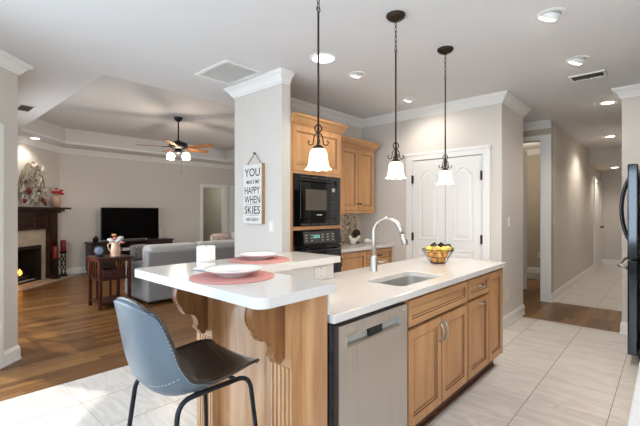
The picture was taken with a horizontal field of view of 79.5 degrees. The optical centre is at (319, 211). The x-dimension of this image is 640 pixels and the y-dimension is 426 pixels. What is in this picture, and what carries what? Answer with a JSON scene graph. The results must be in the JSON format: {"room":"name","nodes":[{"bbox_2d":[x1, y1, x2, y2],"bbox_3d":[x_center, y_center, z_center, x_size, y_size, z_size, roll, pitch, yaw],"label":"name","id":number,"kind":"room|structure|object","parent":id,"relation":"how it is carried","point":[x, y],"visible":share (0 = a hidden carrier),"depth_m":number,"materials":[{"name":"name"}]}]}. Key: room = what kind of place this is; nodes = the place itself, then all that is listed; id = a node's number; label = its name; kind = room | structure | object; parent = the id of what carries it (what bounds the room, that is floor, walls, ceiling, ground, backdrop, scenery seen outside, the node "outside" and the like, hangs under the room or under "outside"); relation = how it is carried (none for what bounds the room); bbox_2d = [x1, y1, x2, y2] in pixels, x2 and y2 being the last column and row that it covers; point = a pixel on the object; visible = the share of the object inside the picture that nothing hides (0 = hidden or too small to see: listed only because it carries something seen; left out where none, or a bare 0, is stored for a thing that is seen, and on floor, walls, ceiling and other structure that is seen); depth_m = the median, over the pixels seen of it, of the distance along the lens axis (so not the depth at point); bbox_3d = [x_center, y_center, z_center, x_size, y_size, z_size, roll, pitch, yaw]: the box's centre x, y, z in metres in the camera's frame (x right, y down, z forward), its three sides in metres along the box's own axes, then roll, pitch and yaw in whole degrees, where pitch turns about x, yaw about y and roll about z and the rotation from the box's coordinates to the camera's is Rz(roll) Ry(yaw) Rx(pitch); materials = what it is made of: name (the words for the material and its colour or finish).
{"room":"kitchen","nodes":[
{"label":"kitchen","id":0,"kind":"room"},
{"bbox_2d":[0,67,17,350],"bbox_3d":[-2.751,-0.006,1.465,0.120,2.740,4.186,0,0,-3],"label":"wall","id":1,"kind":"structure","parent":0,"point":[8,80],"depth_m":3.47,"materials":[{"name":"beige paint"}]},
{"bbox_2d":[0,123,3,368],"bbox_3d":[-2.734,0.296,2.540,0.020,2.135,1.660,0,0,-3],"label":"trim","id":2,"kind":"structure","parent":1,"relation":"attached to","point":[1,125],"depth_m":3.34,"materials":[{"name":"white paint"}]},
{"bbox_2d":[3,345,21,367],"bbox_3d":[-2.840,1.295,3.466,0.140,0.136,0.220,0,0,-3],"label":"baseboard","id":3,"kind":"structure","parent":1,"relation":"attached to","point":[13,354],"depth_m":3.47,"materials":[{"name":"white paint"}]},
{"bbox_2d":[0,49,33,74],"bbox_3d":[-2.710,-1.320,1.510,0.207,0.112,4.273,0,0,-3],"label":"crown molding","id":4,"kind":"structure","parent":1,"relation":"attached to","point":[9,62],"depth_m":3.44,"materials":[{"name":"white paint"}]},
{"bbox_2d":[18,136,234,169],"bbox_3d":[-2.256,-1.320,7.390,6.130,0.112,6.680,0,0,42],"label":"crown molding","id":5,"kind":"structure","parent":1,"relation":"attached to","point":[22,140],"depth_m":9.00,"materials":[{"name":"white paint"}]},
{"bbox_2d":[18,143,59,268],"bbox_3d":[-5.595,-0.006,7.032,0.120,2.740,2.475,0,0,-3],"label":"wall","id":6,"kind":"structure","parent":0,"point":[50,160],"depth_m":7.76,"materials":[{"name":"beige paint"}]},
{"bbox_2d":[23,75,234,159],"bbox_3d":[-2.372,-1.556,7.211,4.800,0.260,4.700,0,0,42],"label":"ceiling","id":7,"kind":"structure","parent":0,"point":[108,111],"depth_m":7.03,"materials":[{"name":"grey paint"}]},
{"bbox_2d":[136,117,214,172],"bbox_3d":[-2.546,-1.191,6.925,1.304,0.990,1.323,0,0,42],"label":"ceiling fan","id":8,"kind":"object","parent":7,"relation":"hanging from","point":[178,145],"visible":1,"depth_m":6.83,"materials":[{"name":"brown wood"}]},
{"bbox_2d":[60,153,234,268],"bbox_3d":[-3.967,-0.006,10.156,0.120,2.740,5.120,0,0,42],"label":"wall","id":9,"kind":"structure","parent":0,"point":[88,184],"depth_m":9.29,"materials":[{"name":"beige paint"}]},
{"bbox_2d":[59,266,86,274],"bbox_3d":[-4.467,1.295,9.399,0.156,0.136,3.471,0,0,42],"label":"baseboard","id":10,"kind":"structure","parent":9,"relation":"attached to","point":[76,270],"depth_m":8.48,"materials":[{"name":"white paint"}]},
{"bbox_2d":[200,184,226,240],"bbox_3d":[-3.094,0.289,11.105,0.140,2.155,0.900,0,0,42],"label":"trim","id":11,"kind":"structure","parent":9,"relation":"attached to","point":[224,187],"depth_m":11.32,"materials":[{"name":"white paint"}]},
{"bbox_2d":[230,185,234,239],"bbox_3d":[-2.485,0.289,11.687,0.020,2.150,0.580,0,0,42],"label":"trim","id":12,"kind":"structure","parent":9,"relation":"attached to","point":[232,188],"depth_m":11.53,"materials":[{"name":"white paint"}]},
{"bbox_2d":[203,188,220,240],"bbox_3d":[-3.926,0.064,12.062,2.380,2.600,2.200,0,0,42],"label":"wall","id":13,"kind":"structure","parent":0,"point":[211,196],"depth_m":13.23,"materials":[{"name":"grey paint"}]},
{"bbox_2d":[243,83,289,252],"bbox_3d":[-0.571,-0.006,4.038,0.630,2.740,0.118,0,0,42],"label":"wall pillar","id":14,"kind":"structure","parent":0,"point":[266,112],"depth_m":3.88,"materials":[{"name":"beige paint"}]},
{"bbox_2d":[243,152,264,223],"bbox_3d":[-0.694,-0.250,4.040,0.305,0.752,0.045,0,0,42],"label":"hanging sign","id":15,"kind":"object","parent":14,"relation":"attached to","point":[253,174],"visible":1,"depth_m":4.00,"materials":[{"name":"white wood"}]},
{"bbox_2d":[269,221,273,231],"bbox_3d":[-0.493,0.149,3.882,0.072,0.116,0.009,0,0,42],"label":"light switch","id":16,"kind":"object","parent":14,"relation":"attached to","point":[271,223],"visible":1,"depth_m":3.87,"materials":[{"name":"beige"}]},
{"bbox_2d":[235,96,360,256],"bbox_3d":[0.132,-0.006,5.394,0.150,2.740,3.070,0,0,42],"label":"wall","id":17,"kind":"structure","parent":0,"point":[352,131],"depth_m":4.27,"materials":[{"name":"beige paint"}]},
{"bbox_2d":[224,67,294,98],"bbox_3d":[-0.651,-1.320,4.061,0.954,0.112,0.217,0,0,42],"label":"crown molding","id":18,"kind":"structure","parent":17,"relation":"attached to","point":[280,75],"depth_m":3.92,"materials":[{"name":"white paint"}]},
{"bbox_2d":[341,213,356,242],"bbox_3d":[0.161,0.227,5.305,0.012,0.445,1.122,0,0,42],"label":"backsplash","id":19,"kind":"structure","parent":17,"relation":"attached to","point":[348,220],"depth_m":5.56,"materials":[{"name":"beige tile"}]},
{"bbox_2d":[341,135,380,212],"bbox_3d":[0.330,-0.471,5.181,0.410,0.980,1.160,0,0,42],"label":"upper cabinet","id":20,"kind":"object","parent":17,"relation":"attached to","point":[357,155],"visible":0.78,"depth_m":5.16,"materials":[{"name":"brown wood"}]},
{"bbox_2d":[0,0,639,165],"bbox_3d":[0.090,-1.401,6.815,10.620,0.050,14.720,0,0,42],"label":"ceiling","id":21,"kind":"structure","parent":0,"point":[498,45],"depth_m":3.24,"materials":[{"name":"white paint"}]},
{"bbox_2d":[18,103,36,112],"bbox_3d":[-3.896,-1.369,5.083,0.400,0.013,0.180,0,0,42],"label":"ceiling vent","id":22,"kind":"object","parent":21,"relation":"in","point":[21,107],"visible":0.91,"depth_m":5.07,"materials":[{"name":"black metal"}]},
{"bbox_2d":[194,59,262,84],"bbox_3d":[-0.905,-1.369,3.803,0.550,0.013,0.420,0,0,42],"label":"ceiling vent","id":23,"kind":"object","parent":21,"relation":"in","point":[228,72],"visible":1,"depth_m":3.79,"materials":[{"name":"white metal"}]},
{"bbox_2d":[305,0,330,170],"bbox_3d":[-0.009,-0.804,2.135,0.147,1.144,0.147,0,0,42],"label":"pendant light","id":24,"kind":"object","parent":21,"relation":"hanging from","point":[318,157],"visible":1,"depth_m":2.13,"materials":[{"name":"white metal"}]},
{"bbox_2d":[309,52,336,63],"bbox_3d":[0.029,-1.367,3.442,0.249,0.017,0.249,0,0,42],"label":"recessed light","id":25,"kind":"object","parent":21,"relation":"attached to","point":[324,57],"visible":0.94,"depth_m":3.42,"materials":[{"name":"white paint"}]},
{"bbox_2d":[348,71,366,77],"bbox_3d":[0.370,-1.377,3.848,0.189,0.075,0.189,0,0,42],"label":"recessed light","id":26,"kind":"object","parent":21,"relation":"in","point":[355,74],"visible":0.99,"depth_m":3.82,"materials":[{"name":"white paint"}]},
{"bbox_2d":[385,10,405,178],"bbox_3d":[0.530,-0.804,2.692,0.147,1.144,0.147,0,0,42],"label":"pendant light","id":27,"kind":"object","parent":21,"relation":"hanging from","point":[395,168],"visible":1,"depth_m":2.68,"materials":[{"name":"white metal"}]},
{"bbox_2d":[401,97,416,101],"bbox_3d":[1.086,-1.377,4.697,0.189,0.075,0.189,0,0,42],"label":"recessed light","id":28,"kind":"object","parent":21,"relation":"in","point":[407,99],"visible":0.98,"depth_m":4.67,"materials":[{"name":"white paint"}]},
{"bbox_2d":[437,46,453,184],"bbox_3d":[1.058,-0.804,3.253,0.147,1.144,0.147,0,0,42],"label":"pendant light","id":29,"kind":"object","parent":21,"relation":"hanging from","point":[445,176],"visible":1,"depth_m":3.23,"materials":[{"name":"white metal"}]},
{"bbox_2d":[535,7,566,21],"bbox_3d":[1.603,-1.377,2.677,0.189,0.106,0.189,0,0,42],"label":"recessed light","id":30,"kind":"object","parent":21,"relation":"in","point":[547,14],"visible":0.99,"depth_m":2.64,"materials":[{"name":"white paint"}]},
{"bbox_2d":[565,55,589,64],"bbox_3d":[2.322,-1.377,3.470,0.189,0.106,0.189,0,0,42],"label":"recessed light","id":31,"kind":"object","parent":21,"relation":"in","point":[576,60],"visible":0.98,"depth_m":3.43,"materials":[{"name":"white paint"}]},
{"bbox_2d":[568,69,606,82],"bbox_3d":[2.704,-1.369,3.892,0.300,0.013,0.200,0,0,42],"label":"ceiling vent","id":32,"kind":"object","parent":21,"relation":"in","point":[601,73],"visible":1,"depth_m":3.88,"materials":[{"name":"white metal"}]},
{"bbox_2d":[598,100,616,104],"bbox_3d":[3.607,-1.369,4.828,0.189,0.013,0.189,0,0,42],"label":"recessed light","id":33,"kind":"object","parent":21,"relation":"in","point":[607,101],"visible":1,"depth_m":4.80,"materials":[{"name":"white paint"}]},
{"bbox_2d":[0,264,639,425],"bbox_3d":[0.111,1.394,6.749,10.500,0.060,14.550,0,0,42],"label":"floor","id":34,"kind":"structure","parent":0,"point":[546,373],"depth_m":3.37,"materials":[{"name":"ceramic"}]},
{"bbox_2d":[18,207,70,284],"bbox_3d":[-5.602,0.636,7.024,0.705,1.454,2.370,0,0,-3],"label":"fireplace","id":35,"kind":"object","parent":34,"relation":"on","point":[37,226],"visible":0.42,"depth_m":7.61,"materials":[{"name":"brown wood"}]},
{"bbox_2d":[18,161,49,206],"bbox_3d":[-5.403,-0.526,7.283,0.123,0.868,0.899,0,0,-3],"label":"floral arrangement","id":36,"kind":"object","parent":35,"relation":"on","point":[28,190],"visible":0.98,"depth_m":7.24,"materials":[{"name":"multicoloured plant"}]},
{"bbox_2d":[18,207,70,208],"bbox_3d":[-5.391,-0.071,7.034,0.283,0.040,2.370,0,0,-3],"label":"mantel shelf","id":37,"kind":"object","parent":35,"relation":"attached to","point":[18,207],"depth_m":7.34,"materials":[{"name":"brown wood"}]},
{"bbox_2d":[51,196,60,206],"bbox_3d":[-5.450,-0.212,7.957,0.175,0.240,0.175,0,0,42],"label":"vase","id":38,"kind":"object","parent":35,"relation":"on","point":[56,200],"visible":0.97,"depth_m":7.90,"materials":[{"name":"ceramic"}]},
{"bbox_2d":[50,186,63,195],"bbox_3d":[-5.445,-0.429,7.960,0.269,0.239,0.116,0,0,-13],"label":"bouquet","id":39,"kind":"object","parent":38,"relation":"on","point":[56,192],"visible":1,"depth_m":7.94,"materials":[{"name":"red plant"}]},
{"bbox_2d":[18,275,75,291],"bbox_3d":[-5.354,1.355,7.028,0.360,0.018,2.445,0,0,-3],"label":"hearth slab","id":40,"kind":"object","parent":34,"relation":"on","point":[36,283],"visible":0.56,"depth_m":7.25,"materials":[{"name":"beige stone"}]},
{"bbox_2d":[50,258,60,278],"bbox_3d":[-5.346,1.145,7.782,0.168,0.400,0.168,0,0,42],"label":"candle holder","id":41,"kind":"object","parent":40,"relation":"on","point":[57,276],"visible":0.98,"depth_m":7.75,"materials":[{"name":"black metal"}]},
{"bbox_2d":[52,246,58,258],"bbox_3d":[-5.346,0.814,7.782,0.103,0.262,0.103,0,0,42],"label":"pillar candle","id":42,"kind":"object","parent":41,"relation":"on","point":[55,249],"visible":1,"depth_m":7.74,"materials":[{"name":"red wax"}]},
{"bbox_2d":[59,251,67,276],"bbox_3d":[-5.386,1.085,8.081,0.168,0.520,0.168,0,0,42],"label":"candle holder","id":43,"kind":"object","parent":40,"relation":"on","point":[62,274],"visible":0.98,"depth_m":8.05,"materials":[{"name":"black metal"}]},
{"bbox_2d":[60,240,65,250],"bbox_3d":[-5.386,0.704,8.081,0.103,0.242,0.103,0,0,42],"label":"pillar candle","id":44,"kind":"object","parent":43,"relation":"on","point":[62,242],"visible":0.99,"depth_m":8.04,"materials":[{"name":"red wax"}]},
{"bbox_2d":[86,254,133,310],"bbox_3d":[-3.071,1.004,5.621,0.520,0.720,0.475,0,0,42],"label":"side table","id":45,"kind":"object","parent":34,"relation":"on","point":[99,299],"visible":0.87,"depth_m":5.59,"materials":[{"name":"brown wood"}]},
{"bbox_2d":[93,245,104,256],"bbox_3d":[-3.166,0.562,5.527,0.106,0.162,0.139,0,0,42],"label":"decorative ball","id":46,"kind":"object","parent":45,"relation":"on","point":[99,250],"visible":1,"depth_m":5.51,"materials":[{"name":"blue metal"}]},
{"bbox_2d":[90,295,123,304],"bbox_3d":[-3.069,1.284,5.623,0.440,0.020,0.410,0,0,42],"label":"shelf","id":47,"kind":"object","parent":45,"relation":"attached to","point":[109,299],"depth_m":5.59,"materials":[{"name":"brown wood"}]},
{"bbox_2d":[90,275,127,280],"bbox_3d":[-3.069,0.954,5.623,0.440,0.020,0.410,0,0,42],"label":"shelf","id":48,"kind":"object","parent":45,"relation":"attached to","point":[125,276],"depth_m":5.47,"materials":[{"name":"brown wood"}]},
{"bbox_2d":[97,267,123,278],"bbox_3d":[-3.034,0.884,5.585,0.308,0.120,0.286,0,0,42],"label":"wooden box","id":49,"kind":"object","parent":45,"relation":"on","point":[110,272],"visible":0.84,"depth_m":5.51,"materials":[{"name":"brown wood"}]},
{"bbox_2d":[107,242,120,256],"bbox_3d":[-2.989,0.542,5.608,0.162,0.202,0.154,0,0,42],"label":"pitcher","id":50,"kind":"object","parent":45,"relation":"on","point":[115,250],"visible":0.96,"depth_m":5.56,"materials":[{"name":"beige ceramic"}]},
{"bbox_2d":[107,234,124,243],"bbox_3d":[-2.969,0.392,5.611,0.247,0.145,0.090,0,0,-8],"label":"mixed bouquet","id":51,"kind":"object","parent":50,"relation":"in","point":[116,239],"visible":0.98,"depth_m":5.59,"materials":[{"name":"white plant"}]},
{"bbox_2d":[84,238,173,274],"bbox_3d":[-4.457,1.016,9.122,0.463,0.695,1.870,0,0,42],"label":"tv console","id":52,"kind":"object","parent":34,"relation":"on","point":[91,245],"visible":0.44,"depth_m":8.64,"materials":[{"name":"brown wood"}]},
{"bbox_2d":[99,238,146,241],"bbox_3d":[-4.515,0.649,8.850,0.063,0.040,1.050,0,0,42],"label":"soundbar","id":53,"kind":"object","parent":52,"relation":"on","point":[135,238],"visible":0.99,"depth_m":8.92,"materials":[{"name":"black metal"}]},
{"bbox_2d":[100,207,158,239],"bbox_3d":[-4.468,0.285,9.104,0.190,0.766,1.310,0,0,42],"label":"television","id":54,"kind":"object","parent":52,"relation":"on","point":[129,223],"visible":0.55,"depth_m":9.05,"materials":[{"name":"black plastic"}]},
{"bbox_2d":[125,239,234,304],"bbox_3d":[-1.946,0.933,6.832,0.860,0.862,2.590,0,0,42],"label":"sofa","id":55,"kind":"object","parent":34,"relation":"on","point":[153,255],"visible":0.33,"depth_m":5.85,"materials":[{"name":"grey fabric"}]},
{"bbox_2d":[130,244,145,260],"bbox_3d":[-2.858,0.640,6.079,0.139,0.256,0.311,0,0,25],"label":"throw pillow","id":56,"kind":"object","parent":55,"relation":"on","point":[135,250],"visible":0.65,"depth_m":5.99,"materials":[{"name":"grey fabric"}]},
{"bbox_2d":[142,242,197,262],"bbox_3d":[-2.346,0.683,6.074,0.285,0.362,0.830,0,0,42],"label":"cushion","id":57,"kind":"object","parent":55,"relation":"on","point":[185,245],"depth_m":5.91,"materials":[{"name":"grey fabric"}]},
{"bbox_2d":[195,239,234,246],"bbox_3d":[-1.782,0.683,6.697,0.285,0.362,0.830,0,0,42],"label":"cushion","id":58,"kind":"object","parent":55,"relation":"on","point":[217,243],"depth_m":6.57,"materials":[{"name":"grey fabric"}]},
{"bbox_2d":[210,233,229,240],"bbox_3d":[-1.829,0.631,7.124,0.185,0.472,0.471,0,0,36],"label":"throw pillow","id":59,"kind":"object","parent":55,"relation":"on","point":[217,236],"visible":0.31,"depth_m":7.08,"materials":[{"name":"beige fabric"}]},
{"bbox_2d":[113,296,259,425],"bbox_3d":[-0.544,0.839,1.574,0.497,1.050,0.506,0,0,42],"label":"bar stool","id":60,"kind":"object","parent":34,"relation":"on","point":[151,354],"visible":1,"depth_m":1.39,"materials":[{"name":"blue leather"}]},
{"bbox_2d":[172,278,331,425],"bbox_3d":[-0.150,0.850,2.105,0.850,1.028,1.082,0,0,42],"label":"island base","id":61,"kind":"object","parent":34,"relation":"on","point":[289,379],"visible":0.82,"depth_m":1.65,"materials":[{"name":"brown wood"}]},
{"bbox_2d":[135,252,340,309],"bbox_3d":[-0.194,0.317,2.095,1.045,0.040,1.180,0,0,42],"label":"countertop","id":62,"kind":"structure","parent":61,"relation":"on","point":[280,290],"depth_m":1.60,"materials":[{"name":"white stone"}]},
{"bbox_2d":[189,270,273,284],"bbox_3d":[-0.398,0.294,1.758,0.378,0.006,0.378,0,0,42],"label":"placemat","id":63,"kind":"object","parent":62,"relation":"on","point":[206,277],"visible":0.72,"depth_m":1.69,"materials":[{"name":"pink fabric"}]},
{"bbox_2d":[203,264,262,276],"bbox_3d":[-0.398,0.275,1.778,0.269,0.034,0.269,0,0,42],"label":"dinner plate","id":64,"kind":"object","parent":63,"relation":"on","point":[223,270],"visible":1,"depth_m":1.82,"materials":[{"name":"white ceramic"}]},
{"bbox_2d":[228,256,289,263],"bbox_3d":[-0.374,0.294,2.377,0.378,0.006,0.378,0,0,42],"label":"placemat","id":65,"kind":"object","parent":62,"relation":"on","point":[276,259],"visible":0.74,"depth_m":2.31,"materials":[{"name":"pink fabric"}]},
{"bbox_2d":[237,251,279,259],"bbox_3d":[-0.384,0.275,2.406,0.269,0.034,0.269,0,0,42],"label":"dinner plate","id":66,"kind":"object","parent":65,"relation":"on","point":[253,255],"visible":1,"depth_m":2.42,"materials":[{"name":"white ceramic"}]},
{"bbox_3d":[-0.586,0.292,1.978,0.124,0.010,0.124,0,0,42],"label":"dish","id":67,"kind":"object","parent":62,"relation":"on","visible":0},
{"bbox_2d":[196,245,215,268],"bbox_3d":[-0.586,0.229,1.978,0.094,0.117,0.094,0,0,42],"label":"candle","id":68,"kind":"object","parent":67,"relation":"on","point":[205,253],"visible":0.93,"depth_m":1.94,"materials":[{"name":"white wax"}]},
{"bbox_2d":[290,112,348,251],"bbox_3d":[-0.206,0.184,4.381,0.690,2.360,0.872,0,0,42],"label":"tall cabinet","id":69,"kind":"object","parent":34,"relation":"on","point":[302,131],"visible":0.27,"depth_m":4.06,"materials":[{"name":"brown wood"}]},
{"bbox_2d":[293,173,339,226],"bbox_3d":[-0.183,-0.119,4.313,0.535,0.543,0.745,0,0,42],"label":"microwave","id":70,"kind":"object","parent":69,"relation":"in","point":[316,199],"visible":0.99,"depth_m":4.11,"materials":[{"name":"black plastic"}]},
{"bbox_2d":[293,228,341,272],"bbox_3d":[-0.203,0.547,4.331,0.641,0.710,0.745,0,0,42],"label":"wall oven","id":71,"kind":"object","parent":69,"relation":"in","point":[318,241],"visible":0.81,"depth_m":4.16,"materials":[{"name":"black metal"}]},
{"bbox_2d":[341,247,391,271],"bbox_3d":[0.418,0.927,5.155,0.574,0.873,1.240,0,0,42],"label":"base cabinet","id":72,"kind":"object","parent":34,"relation":"on","point":[356,259],"visible":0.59,"depth_m":4.92,"materials":[{"name":"brown wood"}]},
{"bbox_2d":[341,242,393,252],"bbox_3d":[0.419,0.469,5.157,0.566,0.039,1.250,0,0,42],"label":"countertop","id":73,"kind":"structure","parent":72,"relation":"on","point":[346,247],"depth_m":5.13,"materials":[{"name":"white stone"}]},
{"bbox_2d":[348,235,359,243],"bbox_3d":[0.466,0.386,5.334,0.188,0.127,0.068,0,0,-17],"label":"bird figurine","id":74,"kind":"object","parent":73,"relation":"on","point":[352,240],"visible":1,"depth_m":5.31,"materials":[{"name":"white"}]},
{"bbox_2d":[352,229,359,242],"bbox_3d":[0.522,0.350,5.519,0.116,0.200,0.116,0,0,42],"label":"woven ball","id":75,"kind":"object","parent":73,"relation":"on","point":[356,232],"visible":0.69,"depth_m":5.48,"materials":[{"name":"wicker"}]},
{"bbox_2d":[327,301,406,425],"bbox_3d":[0.074,0.929,2.132,0.566,0.870,0.646,0,0,42],"label":"dishwasher","id":76,"kind":"object","parent":34,"relation":"on","point":[367,353],"visible":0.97,"depth_m":1.90,"materials":[{"name":"silver metal"}]},
{"bbox_2d":[403,280,466,425],"bbox_3d":[0.592,0.927,2.697,0.614,0.873,0.883,0,0,42],"label":"base cabinet","id":77,"kind":"object","parent":34,"relation":"on","point":[437,319],"visible":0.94,"depth_m":2.47,"materials":[{"name":"brown wood"}]},
{"bbox_2d":[322,256,505,323],"bbox_3d":[0.586,0.469,2.809,0.755,0.039,2.394,0,0,42],"label":"countertop","id":78,"kind":"structure","parent":77,"relation":"on","point":[360,291],"depth_m":2.52,"materials":[{"name":"white stone"}]},
{"bbox_2d":[272,263,332,314],"bbox_3d":[0.059,0.394,2.149,0.599,0.111,0.736,0,0,42],"label":"backsplash","id":79,"kind":"structure","parent":78,"relation":"on","point":[307,272],"depth_m":2.42,"materials":[{"name":"white stone"}]},
{"bbox_2d":[314,266,325,278],"bbox_3d":[0.004,0.394,2.515,0.009,0.076,0.116,0,0,42],"label":"outlet","id":80,"kind":"object","parent":79,"relation":"attached to","point":[319,272],"visible":1,"depth_m":2.51,"materials":[{"name":"beige plastic"}]},
{"bbox_2d":[370,217,407,271],"bbox_3d":[0.530,0.243,2.900,0.294,0.414,0.134,0,0,29],"label":"kitchen faucet","id":81,"kind":"object","parent":78,"relation":"on","point":[374,262],"visible":1,"depth_m":2.90,"materials":[{"name":"grey metal"}]},
{"bbox_2d":[381,276,429,285],"bbox_3d":[0.588,0.608,2.625,0.335,0.236,0.630,0,0,42],"label":"sink","id":82,"kind":"object","parent":78,"relation":"in","point":[408,280],"visible":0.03,"depth_m":2.87,"materials":[{"name":"silver metal"}]},
{"bbox_2d":[422,242,453,263],"bbox_3d":[1.031,0.355,3.371,0.274,0.185,0.274,0,0,42],"label":"fruit bowl","id":83,"kind":"object","parent":78,"relation":"on","point":[441,244],"visible":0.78,"depth_m":3.33,"materials":[{"name":"brown metal"}]},
{"bbox_2d":[460,273,488,393],"bbox_3d":[1.041,0.927,3.193,0.614,0.873,0.446,0,0,42],"label":"base cabinet","id":84,"kind":"object","parent":34,"relation":"on","point":[477,302],"visible":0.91,"depth_m":3.00,"materials":[{"name":"brown wood"}]},
{"bbox_2d":[482,268,502,374],"bbox_3d":[1.298,0.927,3.502,0.580,0.873,0.350,0,0,42],"label":"base cabinet","id":85,"kind":"object","parent":34,"relation":"on","point":[495,292],"visible":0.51,"depth_m":3.31,"materials":[{"name":"brown wood"}]},
{"bbox_2d":[527,273,539,279],"bbox_3d":[4.303,1.355,8.246,1.100,0.017,0.800,0,0,42],"label":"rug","id":86,"kind":"object","parent":34,"relation":"on","point":[534,276],"visible":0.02,"depth_m":8.01,"materials":[{"name":"beige fabric"}]},
{"bbox_2d":[617,164,639,362],"bbox_3d":[3.359,0.469,3.514,0.982,1.790,0.950,0,0,42],"label":"refrigerator","id":87,"kind":"object","parent":34,"relation":"on","point":[632,183],"visible":1,"depth_m":3.41,"materials":[{"name":"black metal"}]},
{"bbox_3d":[1.352,0.928,1.022,0.710,0.873,5.330,0,0,42],"label":"cabinet","id":88,"kind":"object","parent":34,"relation":"on","visible":0},
{"bbox_2d":[627,362,639,425],"bbox_3d":[1.342,0.469,1.027,0.741,0.039,5.365,0,0,42],"label":"countertop","id":89,"kind":"structure","parent":88,"relation":"on","point":[634,415],"depth_m":0.89,"materials":[{"name":"white stone"}]},
{"bbox_2d":[361,103,522,315],"bbox_3d":[1.664,-0.006,5.476,2.010,2.740,0.890,0,0,42],"label":"wall","id":90,"kind":"structure","parent":0,"point":[497,125],"depth_m":4.94,"materials":[{"name":"beige paint"}]},
{"bbox_2d":[290,90,531,127],"bbox_3d":[1.030,-1.320,4.713,2.097,0.112,3.047,0,0,42],"label":"crown molding","id":91,"kind":"structure","parent":90,"relation":"attached to","point":[507,98],"depth_m":4.95,"materials":[{"name":"white paint"}]},
{"bbox_2d":[411,158,445,257],"bbox_3d":[1.415,0.333,5.072,0.469,2.038,0.108,0,0,42],"label":"door","id":92,"kind":"structure","parent":90,"relation":"in","point":[429,198],"depth_m":5.08,"materials":[{"name":"white paint"}]},
{"bbox_2d":[405,144,490,260],"bbox_3d":[1.596,0.284,4.915,1.134,2.159,0.035,0,0,42],"label":"trim","id":93,"kind":"structure","parent":90,"relation":"attached to","point":[484,150],"depth_m":4.75,"materials":[{"name":"white paint"}]},
{"bbox_2d":[446,155,482,259],"bbox_3d":[1.767,0.333,4.753,0.469,2.038,0.108,0,0,42],"label":"door","id":94,"kind":"structure","parent":90,"relation":"in","point":[463,197],"depth_m":4.75,"materials":[{"name":"white paint"}]},
{"bbox_2d":[503,304,524,329],"bbox_3d":[1.764,1.295,5.386,1.780,0.136,0.930,0,0,42],"label":"baseboard","id":95,"kind":"structure","parent":90,"relation":"attached to","point":[508,319],"depth_m":4.76,"materials":[{"name":"white paint"}]},
{"bbox_2d":[523,120,600,292],"bbox_3d":[4.286,-0.006,8.161,1.990,2.740,6.850,0,0,42],"label":"wall","id":96,"kind":"structure","parent":0,"point":[573,176],"depth_m":7.21,"materials":[{"name":"beige paint"}]},
{"bbox_2d":[523,151,526,288],"bbox_3d":[3.257,0.142,6.664,0.795,2.420,0.036,0,0,-18],"label":"door","id":97,"kind":"structure","parent":96,"relation":"in","point":[524,152],"depth_m":6.76,"materials":[{"name":"white paint"}]},
{"bbox_2d":[523,149,539,154],"bbox_3d":[4.636,-1.320,8.561,1.770,0.112,0.087,0,0,42],"label":"crown molding","id":98,"kind":"structure","parent":96,"relation":"attached to","point":[531,151],"depth_m":8.49,"materials":[{"name":"white paint"}]},
{"bbox_2d":[527,267,539,273],"bbox_3d":[4.658,1.295,8.586,1.770,0.136,0.020,0,0,42],"label":"baseboard","id":99,"kind":"structure","parent":96,"relation":"attached to","point":[529,269],"depth_m":8.52,"materials":[{"name":"white paint"}]},
{"bbox_2d":[523,134,550,300],"bbox_3d":[3.119,0.099,6.189,1.068,2.536,0.140,0,0,42],"label":"trim","id":100,"kind":"structure","parent":96,"relation":"attached to","point":[545,140],"depth_m":5.83,"materials":[{"name":"white paint"}]},
{"bbox_2d":[523,119,550,130],"bbox_3d":[2.753,-1.320,6.394,1.890,0.112,0.087,0,0,42],"label":"crown molding","id":101,"kind":"structure","parent":96,"relation":"attached to","point":[543,124],"depth_m":5.88,"materials":[{"name":"white paint"}]},
{"bbox_2d":[541,264,594,302],"bbox_3d":[4.905,1.295,7.451,0.159,0.136,4.410,0,0,42],"label":"baseboard","id":102,"kind":"structure","parent":96,"relation":"attached to","point":[545,297],"depth_m":6.50,"materials":[{"name":"white paint"}]},
{"bbox_2d":[594,178,601,268],"bbox_3d":[6.829,0.289,9.466,0.025,2.150,1.200,0,0,42],"label":"trim","id":103,"kind":"structure","parent":96,"relation":"attached to","point":[597,181],"depth_m":9.84,"materials":[{"name":"white paint"}]},
{"bbox_2d":[595,183,603,268],"bbox_3d":[6.850,0.334,9.437,0.092,2.040,1.015,0,0,42],"label":"door","id":104,"kind":"structure","parent":96,"relation":"in","point":[597,186],"depth_m":9.40,"materials":[{"name":"white paint"}]},
{"bbox_2d":[589,147,621,171],"bbox_3d":[6.983,-1.206,8.969,0.920,0.340,2.030,0,0,42],"label":"ceiling","id":105,"kind":"structure","parent":0,"point":[602,159],"depth_m":8.40,"materials":[{"name":"beige paint"}]},
{"bbox_2d":[601,171,621,259],"bbox_3d":[7.705,-0.006,9.766,1.160,2.740,0.120,0,0,42],"label":"wall","id":106,"kind":"structure","parent":0,"point":[611,181],"depth_m":9.88,"materials":[{"name":"beige paint"}]},
{"bbox_2d":[602,259,620,264],"bbox_3d":[7.658,1.295,9.714,0.920,0.136,0.020,0,0,42],"label":"baseboard","id":107,"kind":"structure","parent":106,"relation":"attached to","point":[604,261],"depth_m":9.89,"materials":[{"name":"white paint"}]},
{"bbox_2d":[622,96,639,321],"bbox_3d":[6.129,-0.006,6.457,1.190,2.740,6.900,0,0,42],"label":"wall","id":108,"kind":"structure","parent":0,"point":[630,106],"depth_m":4.27,"materials":[{"name":"beige paint"}]},
{"bbox_2d":[619,321,626,334],"bbox_3d":[3.797,1.295,3.988,1.090,0.136,0.150,0,0,42],"label":"baseboard","id":109,"kind":"structure","parent":108,"relation":"attached to","point":[623,325],"depth_m":4.28,"materials":[{"name":"white paint"}]},
{"bbox_2d":[611,84,639,100],"bbox_3d":[3.743,-1.320,3.978,1.157,0.112,0.197,0,0,42],"label":"crown molding","id":110,"kind":"structure","parent":108,"relation":"attached to","point":[628,91],"depth_m":4.23,"materials":[{"name":"white paint"}]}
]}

